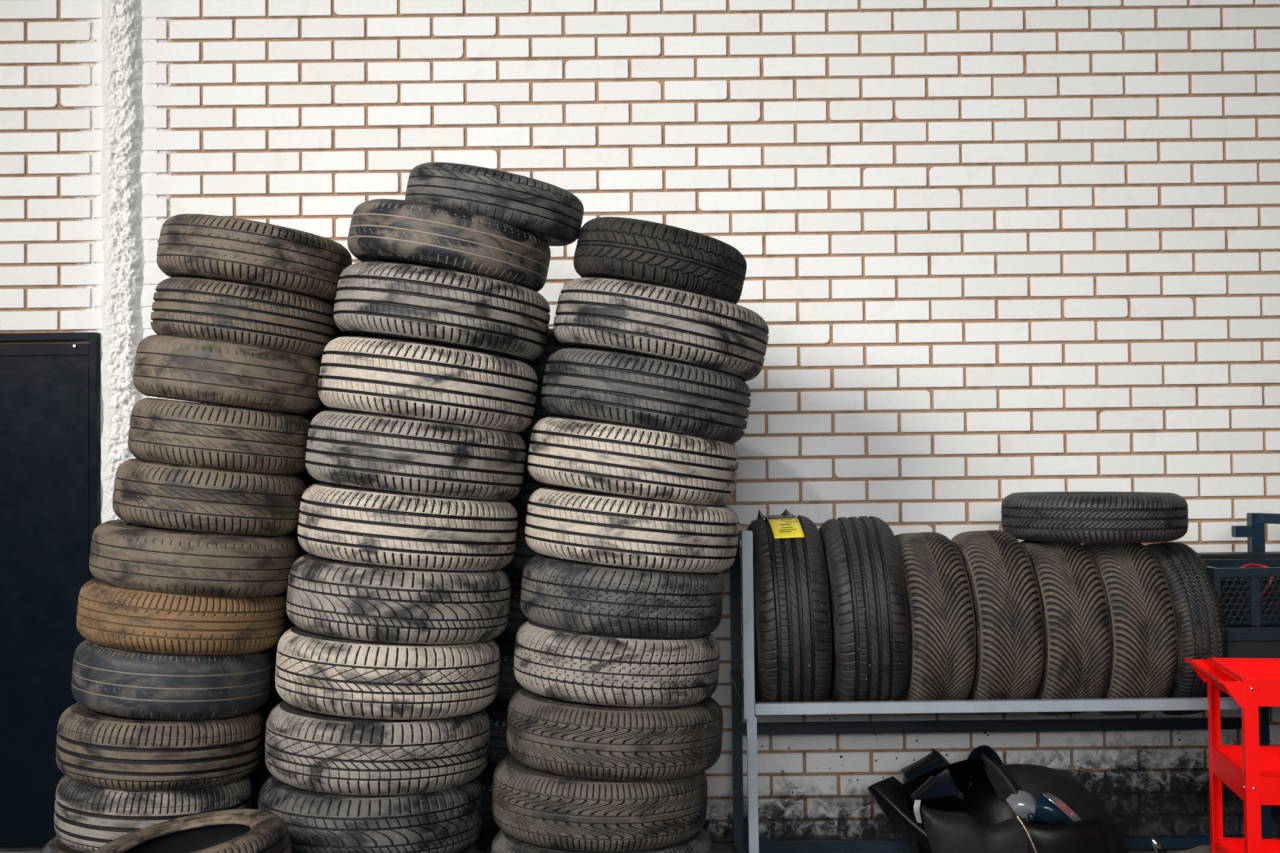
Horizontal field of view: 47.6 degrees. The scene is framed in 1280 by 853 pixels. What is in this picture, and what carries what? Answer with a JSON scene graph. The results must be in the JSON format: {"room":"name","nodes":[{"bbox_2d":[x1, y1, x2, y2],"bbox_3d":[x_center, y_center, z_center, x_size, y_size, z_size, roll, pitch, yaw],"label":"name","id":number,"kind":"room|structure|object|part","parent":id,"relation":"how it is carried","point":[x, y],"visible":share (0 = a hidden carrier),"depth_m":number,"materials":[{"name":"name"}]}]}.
{"room":"auto repair shop","nodes":[
{"label":"auto repair shop","id":0,"kind":"room"},
{"bbox_2d":[0,0,1279,851],"bbox_3d":[0.056,-0.623,5.658,10.125,4.400,0.301,-1,-2,0],"label":"wall","id":1,"kind":"structure","parent":0,"point":[992,250],"depth_m":5.52,"materials":[{"name":"white brick"}]},
{"bbox_2d":[0,332,100,846],"bbox_3d":[-2.557,0.626,5.465,1.040,1.952,0.052,-1,-2,0],"label":"door","id":2,"kind":"structure","parent":1,"relation":"in","point":[50,394],"depth_m":5.47,"materials":[{"name":"blue paint"}]},
{"bbox_3d":[-2.557,0.626,5.464,1.040,1.952,0.050,-1,-2,0],"label":"frame","id":3,"kind":"part","parent":2,"relation":"part of","materials":[{"name":"blue paint"}]},
{"bbox_2d":[96,0,157,523],"bbox_3d":[-1.950,-0.605,5.481,0.230,4.400,0.072,-1,-2,0],"label":"trim","id":4,"kind":"structure","parent":1,"relation":"attached to","point":[122,63],"depth_m":5.47,"materials":[{"name":"white paint"}]},
{"bbox_2d":[0,837,1279,852],"bbox_3d":[0.017,1.461,-0.549,24.000,0.100,12.600,-1,-2,0],"label":"floor","id":5,"kind":"structure","parent":0,"point":[717,847],"depth_m":5.33,"materials":[{"name":"concrete"}]},
{"bbox_2d":[868,776,931,852],"bbox_3d":[1.007,1.367,4.887,0.472,0.350,0.220,-1,-2,10],"label":"trim","id":6,"kind":"structure","parent":5,"relation":"on","point":[887,793],"depth_m":4.91,"materials":[{"name":"black plastic"}]},
{"bbox_2d":[900,758,1029,852],"bbox_3d":[1.083,1.333,4.956,0.521,0.419,0.168,0,-2,-18],"label":"liner","id":7,"kind":"object","parent":5,"relation":"on","point":[981,802],"visible":0.41,"depth_m":5.03,"materials":[{"name":"black plastic"}]},
{"bbox_2d":[900,752,959,799],"bbox_3d":[0.986,1.189,4.968,0.177,0.138,0.184,-1,-2,0],"label":"air duct","id":8,"kind":"object","parent":7,"relation":"on","point":[945,786],"visible":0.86,"depth_m":4.88,"materials":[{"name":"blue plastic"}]},
{"bbox_2d":[930,748,964,799],"bbox_3d":[1.070,1.195,5.018,0.113,0.159,0.162,-1,-2,0],"label":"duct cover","id":9,"kind":"object","parent":7,"relation":"on","point":[958,784],"visible":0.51,"depth_m":4.96,"materials":[{"name":"black plastic"}]},
{"bbox_2d":[967,745,1003,789],"bbox_3d":[1.212,1.194,5.079,0.151,0.142,0.086,-1,-2,0],"label":"flap","id":10,"kind":"object","parent":7,"relation":"on","point":[986,750],"visible":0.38,"depth_m":5.10,"materials":[{"name":"plastic"}]},
{"bbox_2d":[910,775,1027,852],"bbox_3d":[1.060,1.318,4.580,0.407,0.431,0.073,-1,-2,0],"label":"mudguard","id":11,"kind":"object","parent":5,"relation":"on","point":[947,832],"depth_m":4.56,"materials":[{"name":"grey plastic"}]},
{"bbox_2d":[914,800,921,822],"bbox_3d":[0.876,1.215,4.575,0.027,0.073,0.013,-1,-2,0],"label":"clip","id":12,"kind":"object","parent":11,"relation":"attached to","point":[917,802],"visible":1,"depth_m":4.57,"materials":[{"name":"plastic"}]},
{"bbox_3d":[0.902,1.143,4.591,0.094,0.077,0.006,-1,-2,0],"label":"bracket blade","id":13,"kind":"part","parent":11,"relation":"part of","materials":[{"name":"plastic"}]},
{"bbox_2d":[730,522,1243,852],"bbox_3d":[1.306,0.935,4.906,1.962,1.217,0.835,-1,-2,0],"label":"rack","id":14,"kind":"object","parent":5,"relation":"on","point":[742,690],"depth_m":5.27,"materials":[{"name":"grey metal"}]},
{"bbox_3d":[0.345,0.894,4.928,0.030,0.030,0.760,-1,-2,0],"label":"rail","id":15,"kind":"part","parent":14,"relation":"part of","materials":[{"name":"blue metal"}]},
{"bbox_3d":[0.353,0.956,5.306,0.036,1.217,0.034,-1,-2,0],"label":"post","id":16,"kind":"part","parent":14,"relation":"part of","materials":[{"name":"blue metal"}]},
{"bbox_3d":[0.353,1.484,4.903,0.030,0.090,0.744,-1,-2,0],"label":"rail","id":17,"kind":"part","parent":14,"relation":"part of","materials":[{"name":"blue metal"}]},
{"bbox_3d":[0.334,0.355,4.941,0.030,0.030,0.762,-1,-2,0],"label":"rail","id":18,"kind":"part","parent":14,"relation":"part of","materials":[{"name":"grey metal"}]},
{"bbox_3d":[0.338,0.619,4.535,0.034,0.583,0.033,-1,-2,0],"label":"post","id":19,"kind":"part","parent":14,"relation":"part of","materials":[{"name":"grey metal"}]},
{"bbox_3d":[0.353,1.224,4.519,0.032,0.640,0.034,-1,-2,0],"label":"post","id":20,"kind":"part","parent":14,"relation":"part of","materials":[{"name":"grey metal"}]},
{"bbox_2d":[747,509,831,702],"bbox_3d":[0.481,0.607,4.775,0.253,0.671,0.648,-1,-2,1],"label":"tyre","id":21,"kind":"object","parent":14,"relation":"on","point":[793,625],"visible":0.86,"depth_m":4.50,"materials":[{"name":"black rubber"}]},
{"bbox_2d":[818,516,909,714],"bbox_3d":[0.721,0.619,4.775,0.260,0.647,0.644,-1,-2,0],"label":"tyre","id":22,"kind":"object","parent":14,"relation":"on","point":[869,604],"visible":0.75,"depth_m":4.50,"materials":[{"name":"black rubber"}]},
{"bbox_2d":[895,532,975,714],"bbox_3d":[0.932,0.645,4.774,0.229,0.593,0.591,-1,-2,-3],"label":"tyre","id":23,"kind":"object","parent":14,"relation":"on","point":[942,624],"visible":0.69,"depth_m":4.52,"materials":[{"name":"rubber"}]},
{"bbox_3d":[1.316,1.095,5.302,1.886,0.040,0.032,-1,-2,0],"label":"rail","id":24,"kind":"part","parent":14,"relation":"part of","materials":[{"name":"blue metal"}]},
{"bbox_3d":[1.321,1.523,5.290,1.886,0.040,0.034,-1,-2,0],"label":"rail","id":25,"kind":"part","parent":14,"relation":"part of","materials":[{"name":"blue metal"}]},
{"bbox_2d":[951,530,1044,714],"bbox_3d":[1.146,0.642,4.774,0.230,0.600,0.598,-1,-2,-3],"label":"tyre","id":26,"kind":"object","parent":14,"relation":"on","point":[1010,636],"visible":0.62,"depth_m":4.52,"materials":[{"name":"rubber"}]},
{"bbox_3d":[1.121,0.873,4.528,1.524,0.034,0.034,-1,-2,0],"label":"rail","id":27,"kind":"part","parent":14,"relation":"part of","materials":[{"name":"grey metal"}]},
{"bbox_3d":[1.206,1.282,4.507,0.078,0.134,0.011,-2,-2,38],"label":"trim strip","id":28,"kind":"part","parent":14,"relation":"part of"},
{"bbox_2d":[1020,540,1111,714],"bbox_3d":[1.360,0.655,4.774,0.229,0.580,0.578,-1,-2,-2],"label":"tyre","id":29,"kind":"object","parent":14,"relation":"on","point":[1076,616],"visible":0.63,"depth_m":4.52,"materials":[{"name":"rubber"}]},
{"bbox_2d":[1001,491,1187,542],"bbox_3d":[1.494,0.295,4.783,0.588,0.157,0.588,-1,-2,1],"label":"tyre","id":30,"kind":"object","parent":29,"relation":"on","point":[1076,516],"visible":0.99,"depth_m":4.54,"materials":[{"name":"black rubber"}]},
{"bbox_2d":[1082,543,1177,714],"bbox_3d":[1.570,0.658,4.774,0.230,0.573,0.572,-1,-2,-2],"label":"tyre","id":31,"kind":"object","parent":14,"relation":"on","point":[1137,590],"visible":0.5,"depth_m":4.53,"materials":[{"name":"rubber"}]},
{"bbox_2d":[1145,542,1227,714],"bbox_3d":[1.751,0.663,4.773,0.191,0.563,0.562,-1,-2,-2],"label":"tyre","id":32,"kind":"object","parent":14,"relation":"on","point":[1199,613],"visible":0.5,"depth_m":4.53,"materials":[{"name":"black rubber"}]},
{"bbox_3d":[1.903,0.877,4.918,0.030,0.030,0.740,-1,-2,0],"label":"rail","id":33,"kind":"part","parent":14,"relation":"part of","materials":[{"name":"blue metal"}]},
{"bbox_2d":[984,764,1128,852],"bbox_3d":[1.446,1.338,4.856,0.566,0.397,0.400,-1,-2,0],"label":"liner","id":34,"kind":"object","parent":5,"relation":"on","point":[1032,779],"visible":0.77,"depth_m":4.78,"materials":[{"name":"grey plastic"}]},
{"bbox_2d":[1021,818,1108,852],"bbox_3d":[1.352,1.383,4.558,0.304,0.290,0.074,-1,-2,0],"label":"bumper cover","id":35,"kind":"object","parent":5,"relation":"on","point":[1087,836],"visible":0.94,"depth_m":4.54,"materials":[{"name":"black plastic"}]},
{"bbox_2d":[1006,791,1081,823],"bbox_3d":[1.288,1.214,4.609,0.224,0.106,0.119,-1,-2,0],"label":"headlamp","id":36,"kind":"object","parent":35,"relation":"on","point":[1048,808],"visible":0.96,"depth_m":4.59,"materials":[{"name":"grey plastic"}]},
{"bbox_2d":[980,753,1019,796],"bbox_3d":[1.185,1.156,4.703,0.044,0.170,0.174,1,-2,-45],"label":"panel","id":37,"kind":"object","parent":36,"relation":"on","point":[1001,777],"visible":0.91,"depth_m":4.70,"materials":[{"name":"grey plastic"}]},
{"bbox_2d":[1027,812,1036,820],"bbox_3d":[1.233,1.228,4.561,0.024,0.024,0.024,-1,-2,0],"label":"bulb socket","id":38,"kind":"object","parent":36,"relation":"attached to","point":[1031,816],"depth_m":4.55,"materials":[{"name":"blue plastic"}]},
{"bbox_2d":[1184,658,1279,852],"bbox_3d":[1.961,1.097,4.057,0.732,0.832,0.449,-1,-2,9],"label":"tool cart","id":39,"kind":"object","parent":5,"relation":"on","point":[1251,770],"visible":1,"depth_m":4.14,"materials":[{"name":"red paint"}]},
{"bbox_3d":[1.628,0.724,4.122,0.065,0.076,0.443,-1,-2,9],"label":"handle","id":40,"kind":"part","parent":39,"relation":"part of","materials":[{"name":"red paint"}]},
{"bbox_3d":[1.714,1.078,4.307,0.036,0.768,0.036,-1,-2,9],"label":"leg","id":41,"kind":"part","parent":39,"relation":"part of","materials":[{"name":"red paint"}]},
{"bbox_2d":[1207,658,1279,706],"bbox_3d":[1.989,0.717,4.065,0.666,0.072,0.442,-1,-2,9],"label":"tray","id":42,"kind":"object","parent":39,"relation":"on","point":[1257,680],"depth_m":4.13,"materials":[{"name":"red paint"}]},
{"bbox_2d":[1211,745,1279,804],"bbox_3d":[1.992,0.977,4.058,0.666,0.076,0.442,-1,-2,9],"label":"tray","id":43,"kind":"object","parent":39,"relation":"on","point":[1261,786],"depth_m":4.07,"materials":[{"name":"red paint"}]},
{"bbox_2d":[1213,837,1279,852],"bbox_3d":[1.995,1.250,4.050,0.666,0.074,0.442,-1,-2,9],"label":"tray","id":44,"kind":"object","parent":39,"relation":"on","point":[1220,844],"depth_m":4.29,"materials":[{"name":"red paint"}]},
{"bbox_3d":[1.649,1.068,3.903,0.036,0.768,0.036,-1,-2,9],"label":"leg","id":45,"kind":"part","parent":39,"relation":"part of","materials":[{"name":"red paint"}]},
{"bbox_2d":[1231,513,1279,838],"bbox_3d":[2.677,0.911,4.861,1.400,1.231,0.671,-1,-2,0],"label":"steel frame","id":46,"kind":"object","parent":5,"relation":"on","point":[1254,530],"visible":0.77,"depth_m":5.14,"materials":[{"name":"blue metal"}]},
{"bbox_2d":[1197,551,1279,626],"bbox_3d":[2.268,0.594,5.075,0.680,0.307,0.120,-1,-2,0],"label":"storage bin","id":47,"kind":"object","parent":46,"relation":"on","point":[1204,555],"visible":0.09,"depth_m":5.03,"materials":[{"name":"black plastic"}]},
{"bbox_2d":[1203,559,1279,657],"bbox_3d":[2.114,0.598,4.755,0.624,0.301,0.424,-1,-2,0],"label":"plastic crate","id":48,"kind":"object","parent":46,"relation":"on","point":[1263,641],"visible":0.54,"depth_m":4.55,"materials":[{"name":"plastic"}]},
{"bbox_2d":[1240,564,1273,626],"bbox_3d":[2.018,0.568,4.704,0.139,0.244,0.090,0,-2,-37],"label":"cable","id":49,"kind":"object","parent":48,"relation":"in","point":[1246,565],"visible":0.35,"depth_m":4.71,"materials":[{"name":"red rubber"}]},
{"bbox_3d":[2.207,0.924,5.166,0.046,1.231,0.046,-1,-2,0],"label":"post","id":50,"kind":"part","parent":46,"relation":"part of","materials":[{"name":"blue metal"}]},
{"bbox_3d":[-0.565,1.463,5.033,0.604,0.264,0.601,-1,-2,17],"label":"tyre","id":51,"kind":"object","parent":5,"relation":"on","visible":0},
{"bbox_3d":[-0.531,1.254,5.038,0.605,0.264,0.601,-1,-2,16],"label":"tyre","id":52,"kind":"object","parent":51,"relation":"on","visible":0},
{"bbox_2d":[484,707,510,771],"bbox_3d":[-0.498,1.044,5.044,0.605,0.264,0.602,-1,-2,17],"label":"tyre","id":53,"kind":"object","parent":52,"relation":"on","point":[498,748],"visible":0.06,"depth_m":4.75,"materials":[{"name":"black rubber"}]},
{"bbox_2d":[487,643,523,708],"bbox_3d":[-0.464,0.834,5.050,0.605,0.264,0.602,-1,-2,17],"label":"tyre","id":54,"kind":"object","parent":53,"relation":"on","point":[508,685],"visible":0.02,"depth_m":4.76,"materials":[{"name":"black rubber"}]},
{"bbox_2d":[493,580,529,644],"bbox_3d":[-0.430,0.624,5.055,0.604,0.264,0.602,-1,-2,18],"label":"tyre","id":55,"kind":"object","parent":54,"relation":"on","point":[517,618],"visible":0.03,"depth_m":4.76,"materials":[{"name":"black rubber"}]},
{"bbox_2d":[501,516,537,580],"bbox_3d":[-0.396,0.414,5.061,0.605,0.264,0.602,-1,-2,17],"label":"tyre","id":56,"kind":"object","parent":55,"relation":"on","point":[523,552],"visible":0.07,"depth_m":4.77,"materials":[{"name":"black rubber"}]},
{"bbox_2d":[508,454,557,516],"bbox_3d":[-0.362,0.204,5.066,0.605,0.264,0.602,-1,-2,19],"label":"tyre","id":57,"kind":"object","parent":56,"relation":"on","point":[520,502],"visible":0.06,"depth_m":4.77,"materials":[{"name":"black rubber"}]},
{"bbox_2d":[517,391,556,452],"bbox_3d":[-0.328,-0.006,5.072,0.604,0.264,0.602,-1,-2,20],"label":"tyre","id":58,"kind":"object","parent":57,"relation":"on","point":[540,412],"visible":0.04,"depth_m":4.78,"materials":[{"name":"black rubber"}]},
{"bbox_2d":[527,328,566,390],"bbox_3d":[-0.293,-0.216,5.078,0.605,0.264,0.600,-1,-2,0],"label":"tyre","id":59,"kind":"object","parent":58,"relation":"on","point":[538,365],"visible":0.02,"depth_m":4.78,"materials":[{"name":"black rubber"}]},
{"bbox_3d":[1.594,1.453,4.410,0.197,0.145,0.155,-1,-2,0],"label":"platform","id":60,"kind":"object","parent":5,"relation":"on","visible":0},
{"bbox_2d":[1150,837,1167,852],"bbox_3d":[1.600,1.307,4.436,0.080,0.104,0.032,-1,-2,0],"label":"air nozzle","id":61,"kind":"object","parent":60,"relation":"on","point":[1158,847],"visible":1,"depth_m":4.43,"materials":[{"name":"metal"}]},
{"bbox_2d":[1177,845,1210,852],"bbox_3d":[1.679,1.336,4.395,0.186,0.102,0.080,0,-2,-23],"label":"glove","id":62,"kind":"object","parent":60,"relation":"on","point":[1203,848],"visible":0.87,"depth_m":4.42,"materials":[{"name":"grey fabric"}]},
{"bbox_3d":[-0.814,1.456,4.403,0.655,0.197,0.655,0,-2,-14],"label":"tyre","id":63,"kind":"object","parent":5,"relation":"on","visible":0},
{"bbox_2d":[459,843,479,852],"bbox_3d":[-0.814,1.375,4.405,0.662,0.211,0.661,-1,-2,0],"label":"tyre","id":64,"kind":"object","parent":63,"relation":"on","point":[472,848],"visible":0.02,"depth_m":4.40,"materials":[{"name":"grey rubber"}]},
{"bbox_2d":[258,776,482,852],"bbox_3d":[-0.815,1.163,4.411,0.672,0.224,0.671,-1,-2,0],"label":"tyre","id":65,"kind":"object","parent":64,"relation":"on","point":[449,820],"visible":0.59,"depth_m":4.12,"materials":[{"name":"grey rubber"}]},
{"bbox_2d":[265,700,489,795],"bbox_3d":[-0.795,0.952,4.416,0.672,0.243,0.671,-1,-2,20],"label":"tyre","id":66,"kind":"object","parent":65,"relation":"on","point":[306,750],"visible":0.8,"depth_m":4.13,"materials":[{"name":"grey rubber"}]},
{"bbox_2d":[275,626,499,719],"bbox_3d":[-0.765,0.734,4.422,0.674,0.259,0.671,-1,-2,0],"label":"tyre","id":67,"kind":"object","parent":66,"relation":"on","point":[316,673],"visible":0.82,"depth_m":4.14,"materials":[{"name":"rubber"}]},
{"bbox_2d":[286,554,510,644],"bbox_3d":[-0.733,0.518,4.428,0.675,0.266,0.671,-1,-2,0],"label":"tyre","id":68,"kind":"object","parent":67,"relation":"on","point":[326,597],"visible":0.88,"depth_m":4.14,"materials":[{"name":"grey rubber"}]},
{"bbox_2d":[298,482,517,571],"bbox_3d":[-0.706,0.304,4.434,0.662,0.272,0.660,-1,-2,19],"label":"tyre","id":69,"kind":"object","parent":68,"relation":"on","point":[339,523],"visible":0.95,"depth_m":4.15,"materials":[{"name":"rubber"}]},
{"bbox_2d":[305,410,525,500],"bbox_3d":[-0.683,0.090,4.439,0.666,0.284,0.663,-1,-2,16],"label":"tyre","id":70,"kind":"object","parent":69,"relation":"on","point":[349,449],"visible":1,"depth_m":4.16,"materials":[{"name":"grey rubber"}]},
{"bbox_2d":[318,336,537,432],"bbox_3d":[-0.647,-0.124,4.445,0.664,0.298,0.660,-1,-2,18],"label":"tyre","id":71,"kind":"object","parent":70,"relation":"on","point":[370,375],"visible":0.94,"depth_m":4.16,"materials":[{"name":"rubber"}]},
{"bbox_2d":[334,261,549,362],"bbox_3d":[-0.605,-0.345,4.451,0.657,0.298,0.654,-1,-2,18],"label":"tyre","id":72,"kind":"object","parent":71,"relation":"on","point":[388,300],"visible":0.96,"depth_m":4.17,"materials":[{"name":"grey rubber"}]},
{"bbox_2d":[347,199,550,291],"bbox_3d":[-0.584,-0.545,4.457,0.618,0.274,0.618,-1,-2,21],"label":"tyre","id":73,"kind":"object","parent":72,"relation":"on","point":[381,230],"visible":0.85,"depth_m":4.19,"materials":[{"name":"rubber"}]},
{"bbox_2d":[405,162,583,245],"bbox_3d":[-0.446,-0.680,4.460,0.546,0.241,0.546,-1,-2,22],"label":"tyre","id":74,"kind":"object","parent":73,"relation":"on","point":[552,212],"visible":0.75,"depth_m":4.23,"materials":[{"name":"grey rubber"}]},
{"bbox_3d":[-1.340,1.475,5.033,0.600,0.201,0.600,6,-2,16],"label":"tyre","id":75,"kind":"object","parent":5,"relation":"on","visible":0},
{"bbox_3d":[-1.308,1.272,5.038,0.604,0.257,0.602,-1,-2,19],"label":"tyre","id":76,"kind":"object","parent":75,"relation":"on","visible":0},
{"bbox_2d":[249,716,272,779],"bbox_3d":[-1.276,1.069,5.043,0.604,0.257,0.601,-1,-2,19],"label":"tyre","id":77,"kind":"object","parent":76,"relation":"on","point":[261,772],"visible":0.02,"depth_m":4.75,"materials":[{"name":"black rubber"}]},
{"bbox_2d":[258,655,283,716],"bbox_3d":[-1.244,0.865,5.049,0.604,0.257,0.602,-1,-2,20],"label":"tyre","id":78,"kind":"object","parent":77,"relation":"on","point":[275,699],"visible":0.02,"depth_m":4.76,"materials":[{"name":"black rubber"}]},
{"bbox_2d":[270,593,295,654],"bbox_3d":[-1.212,0.661,5.054,0.604,0.257,0.601,-1,-2,14],"label":"tyre","id":79,"kind":"object","parent":78,"relation":"on","point":[289,624],"visible":0.02,"depth_m":4.76,"materials":[{"name":"black rubber"}]},
{"bbox_2d":[285,532,308,592],"bbox_3d":[-1.179,0.458,5.060,0.604,0.257,0.601,-1,-2,17],"label":"tyre","id":80,"kind":"object","parent":79,"relation":"on","point":[295,535],"visible":0.02,"depth_m":4.78,"materials":[{"name":"black rubber"}]},
{"bbox_2d":[296,470,319,531],"bbox_3d":[-1.147,0.255,5.065,0.603,0.258,0.601,-1,-2,19],"label":"tyre","id":81,"kind":"object","parent":80,"relation":"on","point":[305,476],"visible":0.02,"depth_m":4.79,"materials":[{"name":"black rubber"}]},
{"bbox_2d":[302,411,322,469],"bbox_3d":[-1.115,0.051,5.071,0.604,0.257,0.601,-1,-2,16],"label":"tyre","id":82,"kind":"object","parent":81,"relation":"on","point":[309,417],"visible":0.02,"depth_m":4.79,"materials":[{"name":"black rubber"}]},
{"bbox_2d":[317,359,331,410],"bbox_3d":[-1.083,-0.152,5.076,0.605,0.257,0.600,-1,-2,0],"label":"tyre","id":83,"kind":"object","parent":82,"relation":"on","point":[323,407],"visible":0.02,"depth_m":4.81,"materials":[{"name":"black rubber"}]},
{"bbox_2d":[331,304,349,338],"bbox_3d":[-1.050,-0.356,5.082,0.605,0.257,0.600,-1,-2,0],"label":"tyre","id":84,"kind":"object","parent":83,"relation":"on","point":[338,333],"visible":0.02,"depth_m":4.79,"materials":[{"name":"black rubber"}]},
{"bbox_3d":[-1.179,1.475,3.802,0.570,0.130,0.570,0,-2,-14],"label":"tyre","id":85,"kind":"object","parent":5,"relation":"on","visible":0},
{"bbox_3d":[-1.170,1.360,3.805,0.560,0.136,0.560,-4,-2,4],"label":"tyre","id":86,"kind":"object","parent":85,"relation":"on","visible":0},
{"bbox_2d":[94,809,291,852],"bbox_3d":[-1.183,1.155,3.811,0.526,0.224,0.522,0,-2,-15],"label":"tyre","id":87,"kind":"object","parent":86,"relation":"on","point":[235,830],"visible":1,"depth_m":3.95,"materials":[{"name":"brown rubber"}]},
{"bbox_3d":[-1.512,1.460,4.403,0.594,0.206,0.594,1,-2,-33],"label":"tyre","id":88,"kind":"object","parent":5,"relation":"on","visible":0},
{"bbox_2d":[40,836,81,852],"bbox_3d":[-1.513,1.354,4.406,0.596,0.230,0.594,-1,-2,0],"label":"tyre","id":89,"kind":"object","parent":88,"relation":"on","point":[55,845],"visible":0.11,"depth_m":4.28,"materials":[{"name":"grey rubber"}]},
{"bbox_2d":[54,775,251,852],"bbox_3d":[-1.475,1.148,4.411,0.570,0.234,0.566,-1,-2,0],"label":"tyre","id":90,"kind":"object","parent":89,"relation":"on","point":[87,818],"visible":0.6,"depth_m":4.17,"materials":[{"name":"grey rubber"}]},
{"bbox_2d":[56,702,263,790],"bbox_3d":[-1.456,0.952,4.417,0.600,0.234,0.598,-1,-2,19],"label":"tyre","id":91,"kind":"object","parent":90,"relation":"on","point":[93,748],"visible":0.77,"depth_m":4.17,"materials":[{"name":"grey rubber"}]},
{"bbox_2d":[71,639,273,719],"bbox_3d":[-1.418,0.752,4.422,0.588,0.234,0.585,-1,-2,0],"label":"tyre","id":92,"kind":"object","parent":91,"relation":"on","point":[105,680],"visible":0.84,"depth_m":4.17,"materials":[{"name":"grey rubber"}]},
{"bbox_2d":[76,578,286,655],"bbox_3d":[-1.392,0.569,4.427,0.612,0.229,0.610,-1,-2,19],"label":"tyre","id":93,"kind":"object","parent":92,"relation":"on","point":[111,616],"visible":0.82,"depth_m":4.17,"materials":[{"name":"rubber"}]},
{"bbox_2d":[89,519,299,597],"bbox_3d":[-1.354,0.399,4.431,0.616,0.233,0.613,-1,-2,18],"label":"tyre","id":94,"kind":"object","parent":93,"relation":"on","point":[123,554],"visible":0.89,"depth_m":4.17,"materials":[{"name":"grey rubber"}]},
{"bbox_2d":[112,458,305,535],"bbox_3d":[-1.312,0.216,4.436,0.567,0.241,0.565,-1,-2,18],"label":"tyre","id":95,"kind":"object","parent":94,"relation":"on","point":[145,493],"visible":0.91,"depth_m":4.20,"materials":[{"name":"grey rubber"}]},
{"bbox_2d":[128,398,311,474],"bbox_3d":[-1.280,0.032,4.441,0.544,0.241,0.540,-1,-2,19],"label":"tyre","id":96,"kind":"object","parent":95,"relation":"on","point":[175,432],"visible":0.96,"depth_m":4.21,"materials":[{"name":"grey rubber"}]},
{"bbox_2d":[133,335,323,414],"bbox_3d":[-1.254,-0.155,4.446,0.568,0.245,0.564,-1,-2,16],"label":"tyre","id":97,"kind":"object","parent":96,"relation":"on","point":[191,369],"visible":0.97,"depth_m":4.21,"materials":[{"name":"brown rubber"}]},
{"bbox_2d":[151,277,335,359],"bbox_3d":[-1.212,-0.327,4.451,0.550,0.245,0.545,-1,-2,0],"label":"tyre","id":98,"kind":"object","parent":97,"relation":"on","point":[210,309],"visible":0.91,"depth_m":4.22,"materials":[{"name":"brown rubber"}]},
{"bbox_2d":[156,214,351,304],"bbox_3d":[-1.180,-0.509,4.456,0.580,0.258,0.576,-1,-2,0],"label":"tyre","id":99,"kind":"object","parent":98,"relation":"on","point":[204,246],"visible":0.85,"depth_m":4.21,"materials":[{"name":"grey rubber"}]},
{"bbox_3d":[-0.116,1.444,4.403,0.661,0.206,0.661,1,-2,-21],"label":"tyre","id":100,"kind":"object","parent":5,"relation":"on","visible":0},
{"bbox_2d":[491,827,712,852],"bbox_3d":[-0.116,1.323,4.406,0.674,0.212,0.674,-1,-2,0],"label":"tyre","id":101,"kind":"object","parent":100,"relation":"on","point":[701,842],"visible":0.34,"depth_m":4.24,"materials":[{"name":"grey rubber"}]},
{"bbox_2d":[492,754,707,852],"bbox_3d":[-0.122,1.118,4.412,0.654,0.229,0.652,-1,-2,1],"label":"tyre","id":102,"kind":"object","parent":101,"relation":"on","point":[532,806],"visible":0.76,"depth_m":4.13,"materials":[{"name":"grey rubber"}]},
{"bbox_2d":[507,688,722,780],"bbox_3d":[-0.076,0.915,4.417,0.658,0.239,0.655,-1,-2,0],"label":"tyre","id":103,"kind":"object","parent":102,"relation":"on","point":[545,734],"visible":0.85,"depth_m":4.14,"materials":[{"name":"grey rubber"}]},
{"bbox_2d":[514,620,719,707],"bbox_3d":[-0.070,0.709,4.423,0.628,0.245,0.625,-1,-2,0],"label":"tyre","id":104,"kind":"object","parent":103,"relation":"on","point":[564,665],"visible":0.83,"depth_m":4.16,"materials":[{"name":"grey rubber"}]},
{"bbox_2d":[520,554,723,638],"bbox_3d":[-0.055,0.511,4.428,0.620,0.246,0.616,-1,-2,0],"label":"tyre","id":105,"kind":"object","parent":104,"relation":"on","point":[556,593],"visible":0.89,"depth_m":4.16,"materials":[{"name":"grey rubber"}]},
{"bbox_2d":[525,487,738,573],"bbox_3d":[-0.024,0.313,4.433,0.652,0.265,0.651,-1,-2,17],"label":"tyre","id":106,"kind":"object","parent":105,"relation":"on","point":[568,524],"visible":0.98,"depth_m":4.16,"materials":[{"name":"rubber"}]},
{"bbox_2d":[527,416,738,505],"bbox_3d":[-0.021,0.109,4.439,0.645,0.283,0.640,-1,-2,0],"label":"tyre","id":107,"kind":"object","parent":106,"relation":"on","point":[572,453],"visible":0.98,"depth_m":4.16,"materials":[{"name":"rubber"}]},
{"bbox_2d":[541,348,750,443],"bbox_3d":[0.018,-0.090,4.444,0.642,0.298,0.637,-1,-2,0],"label":"tyre","id":108,"kind":"object","parent":107,"relation":"on","point":[580,383],"visible":0.95,"depth_m":4.17,"materials":[{"name":"grey rubber"}]},
{"bbox_2d":[553,277,768,381],"bbox_3d":[0.065,-0.293,4.449,0.659,0.315,0.659,-1,-2,23],"label":"tyre","id":109,"kind":"object","parent":108,"relation":"on","point":[598,313],"visible":0.94,"depth_m":4.17,"materials":[{"name":"grey rubber"}]},
{"bbox_2d":[573,217,746,303],"bbox_3d":[0.062,-0.496,4.455,0.531,0.276,0.529,-1,-2,22],"label":"tyre","id":110,"kind":"object","parent":109,"relation":"on","point":[644,251],"visible":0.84,"depth_m":4.23,"materials":[{"name":"black rubber"}]}
]}

